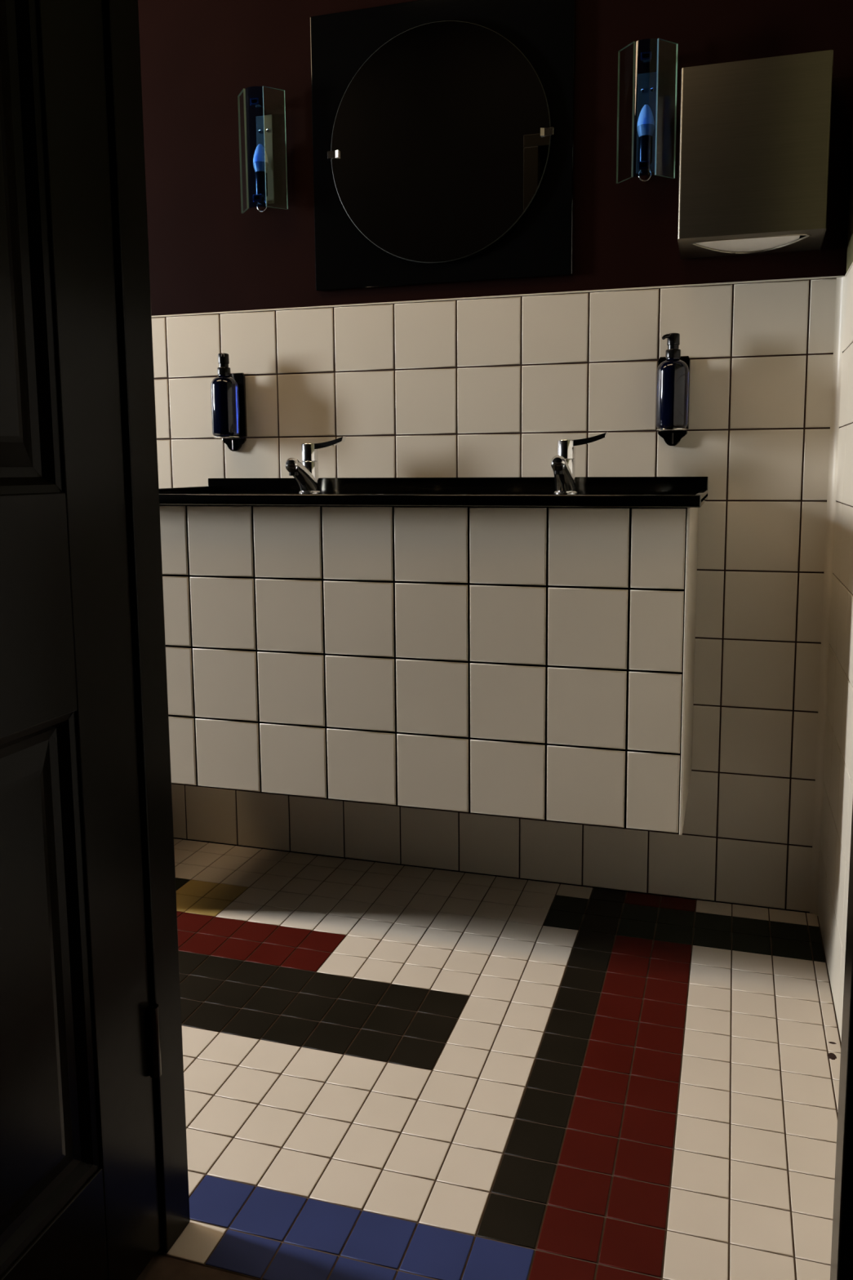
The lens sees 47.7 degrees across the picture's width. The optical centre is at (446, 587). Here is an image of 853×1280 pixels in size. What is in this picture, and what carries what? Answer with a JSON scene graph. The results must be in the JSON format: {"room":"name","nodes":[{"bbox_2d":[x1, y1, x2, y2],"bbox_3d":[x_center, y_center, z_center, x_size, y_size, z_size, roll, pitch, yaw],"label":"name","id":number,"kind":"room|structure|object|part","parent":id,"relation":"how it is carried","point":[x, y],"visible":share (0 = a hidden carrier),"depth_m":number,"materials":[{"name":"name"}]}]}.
{"room":"public restroom","nodes":[
{"label":"public restroom","id":0,"kind":"room"},
{"bbox_2d":[136,838,841,1279],"bbox_3d":[-1.704,0.860,1.538,4.697,0.080,2.850,2,7,17],"label":"floor","id":1,"kind":"structure","parent":0,"point":[392,1072],"depth_m":1.57,"materials":[{"name":"white tile"}]},
{"bbox_2d":[137,0,852,913],"bbox_3d":[-1.319,-0.570,2.688,4.697,2.630,0.100,2,7,17],"label":"wall","id":2,"kind":"structure","parent":0,"point":[478,379],"depth_m":2.19,"materials":[{"name":"white tile"}]},
{"bbox_2d":[213,373,247,451],"bbox_3d":[-0.540,-0.434,2.379,0.068,0.192,0.073,2,7,17],"label":"holder","id":3,"kind":"object","parent":2,"relation":"attached to","point":[234,443],"visible":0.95,"depth_m":2.40,"materials":[{"name":"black metal"}]},
{"bbox_2d":[210,353,239,436],"bbox_3d":[-0.543,-0.473,2.367,0.067,0.200,0.067,-1,7,-8],"label":"soap bottle","id":4,"kind":"object","parent":3,"relation":"on","point":[224,397],"visible":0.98,"depth_m":2.35,"materials":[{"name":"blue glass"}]},
{"bbox_2d":[213,435,240,438],"bbox_3d":[-0.541,-0.372,2.383,0.063,0.004,0.066,2,7,17],"label":"shelf","id":5,"kind":"object","parent":3,"relation":"attached to","point":[217,437],"depth_m":2.36,"materials":[{"name":"silver metal"}]},
{"bbox_3d":[-0.531,-0.456,2.408,0.068,0.156,0.008,2,7,17],"label":"plate","id":6,"kind":"part","parent":3,"relation":"part of","materials":[{"name":"black metal"}]},
{"bbox_2d":[237,85,288,213],"bbox_3d":[-0.441,-1.032,2.283,0.123,0.273,0.058,2,7,17],"label":"wall lamp","id":7,"kind":"object","parent":2,"relation":"attached to","point":[263,159],"visible":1,"depth_m":2.29,"materials":[{"name":"blue glass"}]},
{"bbox_3d":[-0.482,-1.035,2.291,0.004,0.268,0.053,-4,8,-26],"label":"glass","id":8,"kind":"part","parent":7,"relation":"part of","materials":[{"name":"clear glass"}]},
{"bbox_3d":[-0.440,-1.029,2.286,0.036,0.044,0.036,2,7,17],"label":"bulb","id":9,"kind":"part","parent":7,"relation":"part of","materials":[{"name":"glass"}]},
{"bbox_3d":[-0.440,-0.996,2.290,0.036,0.022,0.036,2,7,17],"label":"bulb","id":10,"kind":"part","parent":7,"relation":"part of","materials":[{"name":"glass"}]},
{"bbox_2d":[254,171,267,197],"bbox_3d":[-0.440,-0.960,2.294,0.029,0.054,0.029,2,7,17],"label":"socket","id":11,"kind":"object","parent":7,"relation":"attached to","point":[260,177],"depth_m":2.28,"materials":[{"name":"black plastic"}]},
{"bbox_3d":[-0.433,-1.024,2.310,0.042,0.202,0.004,2,7,17],"label":"plate","id":12,"kind":"part","parent":7,"relation":"part of","materials":[{"name":"silver metal"}]},
{"bbox_3d":[-0.402,-1.033,2.268,0.053,0.268,0.004,-5,8,-30],"label":"glass","id":13,"kind":"part","parent":7,"relation":"part of","materials":[{"name":"clear glass"}]},
{"bbox_2d":[159,504,698,834],"bbox_3d":[-0.074,0.117,2.127,1.192,0.609,0.412,2,7,17],"label":"vanity unit","id":14,"kind":"object","parent":2,"relation":"attached to","point":[533,663],"visible":0.81,"depth_m":1.90,"materials":[{"name":"white tile"}]},
{"bbox_2d":[159,476,708,507],"bbox_3d":[-0.076,-0.155,2.082,1.224,0.161,0.436,2,7,17],"label":"countertop","id":15,"kind":"structure","parent":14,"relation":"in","point":[593,491],"depth_m":2.12,"materials":[{"name":"stone"}]},
{"bbox_3d":[-0.378,-0.142,2.136,0.440,0.125,0.285,2,7,17],"label":"bowl","id":16,"kind":"part","parent":15,"relation":"part of","materials":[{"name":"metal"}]},
{"bbox_2d":[285,436,346,493],"bbox_3d":[-0.305,-0.281,2.243,0.116,0.142,0.132,2,7,17],"label":"tap","id":17,"kind":"object","parent":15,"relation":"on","point":[305,473],"visible":0.99,"depth_m":2.27,"materials":[{"name":"silver metal"}]},
{"bbox_3d":[-0.337,-0.257,2.252,0.044,0.092,0.126,2,7,17],"label":"spout","id":18,"kind":"part","parent":17,"relation":"part of","materials":[{"name":"silver metal"}]},
{"bbox_3d":[-0.275,-0.341,2.272,0.078,0.029,0.020,2,7,17],"label":"lever","id":19,"kind":"part","parent":17,"relation":"part of","materials":[{"name":"silver metal"}]},
{"bbox_3d":[-0.076,-0.196,2.077,1.224,0.022,0.436,2,7,17],"label":"plate","id":20,"kind":"part","parent":15,"relation":"part of","materials":[{"name":"stone"}]},
{"bbox_2d":[551,431,608,493],"bbox_3d":[0.282,-0.263,2.069,0.116,0.142,0.132,2,7,17],"label":"tap","id":21,"kind":"object","parent":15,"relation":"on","point":[562,464],"visible":0.98,"depth_m":2.09,"materials":[{"name":"silver metal"}]},
{"bbox_3d":[0.251,-0.239,2.078,0.044,0.092,0.126,2,7,17],"label":"spout","id":22,"kind":"part","parent":21,"relation":"part of","materials":[{"name":"silver metal"}]},
{"bbox_3d":[0.312,-0.323,2.098,0.078,0.029,0.020,2,7,17],"label":"lever","id":23,"kind":"part","parent":21,"relation":"part of","materials":[{"name":"silver metal"}]},
{"bbox_2d":[310,0,575,291],"bbox_3d":[-0.017,-1.007,2.184,0.615,0.615,0.010,2,7,17],"label":"panel","id":24,"kind":"object","parent":2,"relation":"attached to","point":[540,244],"visible":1,"depth_m":2.17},
{"bbox_2d":[327,21,554,263],"bbox_3d":[-0.020,-0.999,2.172,0.531,0.517,0.016,2,7,17],"label":"round mirror","id":25,"kind":"object","parent":24,"relation":"attached to","point":[441,139],"visible":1,"depth_m":2.17,"materials":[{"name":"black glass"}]},
{"bbox_2d":[616,38,677,183],"bbox_3d":[0.420,-0.998,2.029,0.123,0.273,0.058,2,7,17],"label":"wall lamp","id":26,"kind":"object","parent":2,"relation":"attached to","point":[647,83],"visible":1,"depth_m":2.03,"materials":[{"name":"blue glass"}]},
{"bbox_3d":[0.379,-1.001,2.037,0.004,0.268,0.053,-4,8,-26],"label":"glass","id":27,"kind":"part","parent":26,"relation":"part of","materials":[{"name":"clear glass"}]},
{"bbox_2d":[638,134,652,164],"bbox_3d":[0.422,-0.926,2.040,0.029,0.054,0.029,2,7,17],"label":"socket","id":28,"kind":"object","parent":26,"relation":"attached to","point":[645,141],"depth_m":2.03,"materials":[{"name":"black plastic"}]},
{"bbox_3d":[0.421,-0.994,2.032,0.036,0.044,0.036,2,7,17],"label":"bulb","id":29,"kind":"part","parent":26,"relation":"part of","materials":[{"name":"glass"}]},
{"bbox_3d":[0.421,-0.962,2.036,0.036,0.022,0.036,2,7,17],"label":"bulb","id":30,"kind":"part","parent":26,"relation":"part of","materials":[{"name":"glass"}]},
{"bbox_3d":[0.428,-0.990,2.056,0.042,0.202,0.004,2,7,17],"label":"plate","id":31,"kind":"part","parent":26,"relation":"part of","materials":[{"name":"silver metal"}]},
{"bbox_3d":[0.460,-0.998,2.013,0.053,0.268,0.004,-5,8,-30],"label":"glass","id":32,"kind":"part","parent":26,"relation":"part of","materials":[{"name":"clear glass"}]},
{"bbox_2d":[657,355,690,445],"bbox_3d":[0.487,-0.403,2.075,0.068,0.192,0.073,2,7,17],"label":"holder","id":33,"kind":"object","parent":2,"relation":"attached to","point":[672,437],"visible":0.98,"depth_m":2.10,"materials":[{"name":"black metal"}]},
{"bbox_2d":[657,428,686,431],"bbox_3d":[0.486,-0.341,2.079,0.063,0.004,0.066,2,7,17],"label":"shelf","id":34,"kind":"object","parent":33,"relation":"attached to","point":[658,429],"depth_m":2.06,"materials":[{"name":"silver metal"}]},
{"bbox_2d":[655,333,688,428],"bbox_3d":[0.484,-0.442,2.062,0.067,0.200,0.067,-3,8,-23],"label":"soap bottle","id":35,"kind":"object","parent":33,"relation":"on","point":[673,374],"visible":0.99,"depth_m":2.04,"materials":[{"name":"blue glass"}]},
{"bbox_2d":[677,49,833,259],"bbox_3d":[0.617,-0.859,1.944,0.280,0.337,0.140,2,7,17],"label":"paper towel dispenser","id":36,"kind":"object","parent":2,"relation":"attached to","point":[755,134],"visible":1,"depth_m":1.88,"materials":[{"name":"metal"}]},
{"bbox_2d":[695,235,799,252],"bbox_3d":[0.604,-0.730,1.969,0.223,0.065,0.121,2,7,17],"label":"paper towels","id":37,"kind":"object","parent":36,"relation":"in","point":[762,243],"visible":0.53,"depth_m":1.97,"materials":[{"name":"white paper"}]},
{"bbox_3d":[0.619,-0.701,1.964,0.274,0.015,0.135,2,7,17],"label":"plate","id":38,"kind":"part","parent":36,"relation":"part of","materials":[{"name":"metal"}]},
{"bbox_2d":[809,275,845,915],"bbox_3d":[0.815,0.045,2.064,0.016,1.377,0.016,2,7,17],"label":"trim","id":39,"kind":"structure","parent":2,"relation":"attached to","point":[841,282],"depth_m":2.06,"materials":[{"name":"tile"}]},
{"bbox_2d":[817,125,852,1041],"bbox_3d":[0.708,-0.429,1.451,0.100,2.630,1.328,2,7,17],"label":"wall","id":40,"kind":"structure","parent":0,"point":[837,795],"depth_m":1.85,"materials":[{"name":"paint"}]},
{"bbox_3d":[-1.677,-0.420,1.496,4.697,2.630,0.048,2,7,17],"label":"wall","id":41,"kind":"structure","parent":0,"visible":0},
{"bbox_2d":[0,0,161,1279],"bbox_3d":[-0.495,-0.121,0.727,0.053,2.028,0.805,2,7,17],"label":"door","id":42,"kind":"structure","parent":41,"relation":"in","point":[80,1046],"depth_m":1.02,"materials":[{"name":"paint"}]},
{"bbox_3d":[-0.501,-0.542,0.673,0.024,0.960,0.594,2,7,17],"label":"panel","id":43,"kind":"part","parent":42,"relation":"part of","materials":[{"name":"paint"}]},
{"bbox_3d":[-0.495,0.433,0.794,0.024,0.536,0.594,2,7,17],"label":"panel","id":44,"kind":"part","parent":42,"relation":"part of","materials":[{"name":"paint"}]},
{"bbox_2d":[102,0,852,1279],"bbox_3d":[0.021,-0.184,1.015,0.884,2.100,0.056,2,7,17],"label":"trim","id":45,"kind":"structure","parent":41,"relation":"attached to","point":[121,30],"depth_m":1.13,"materials":[{"name":"paint"}]}
]}

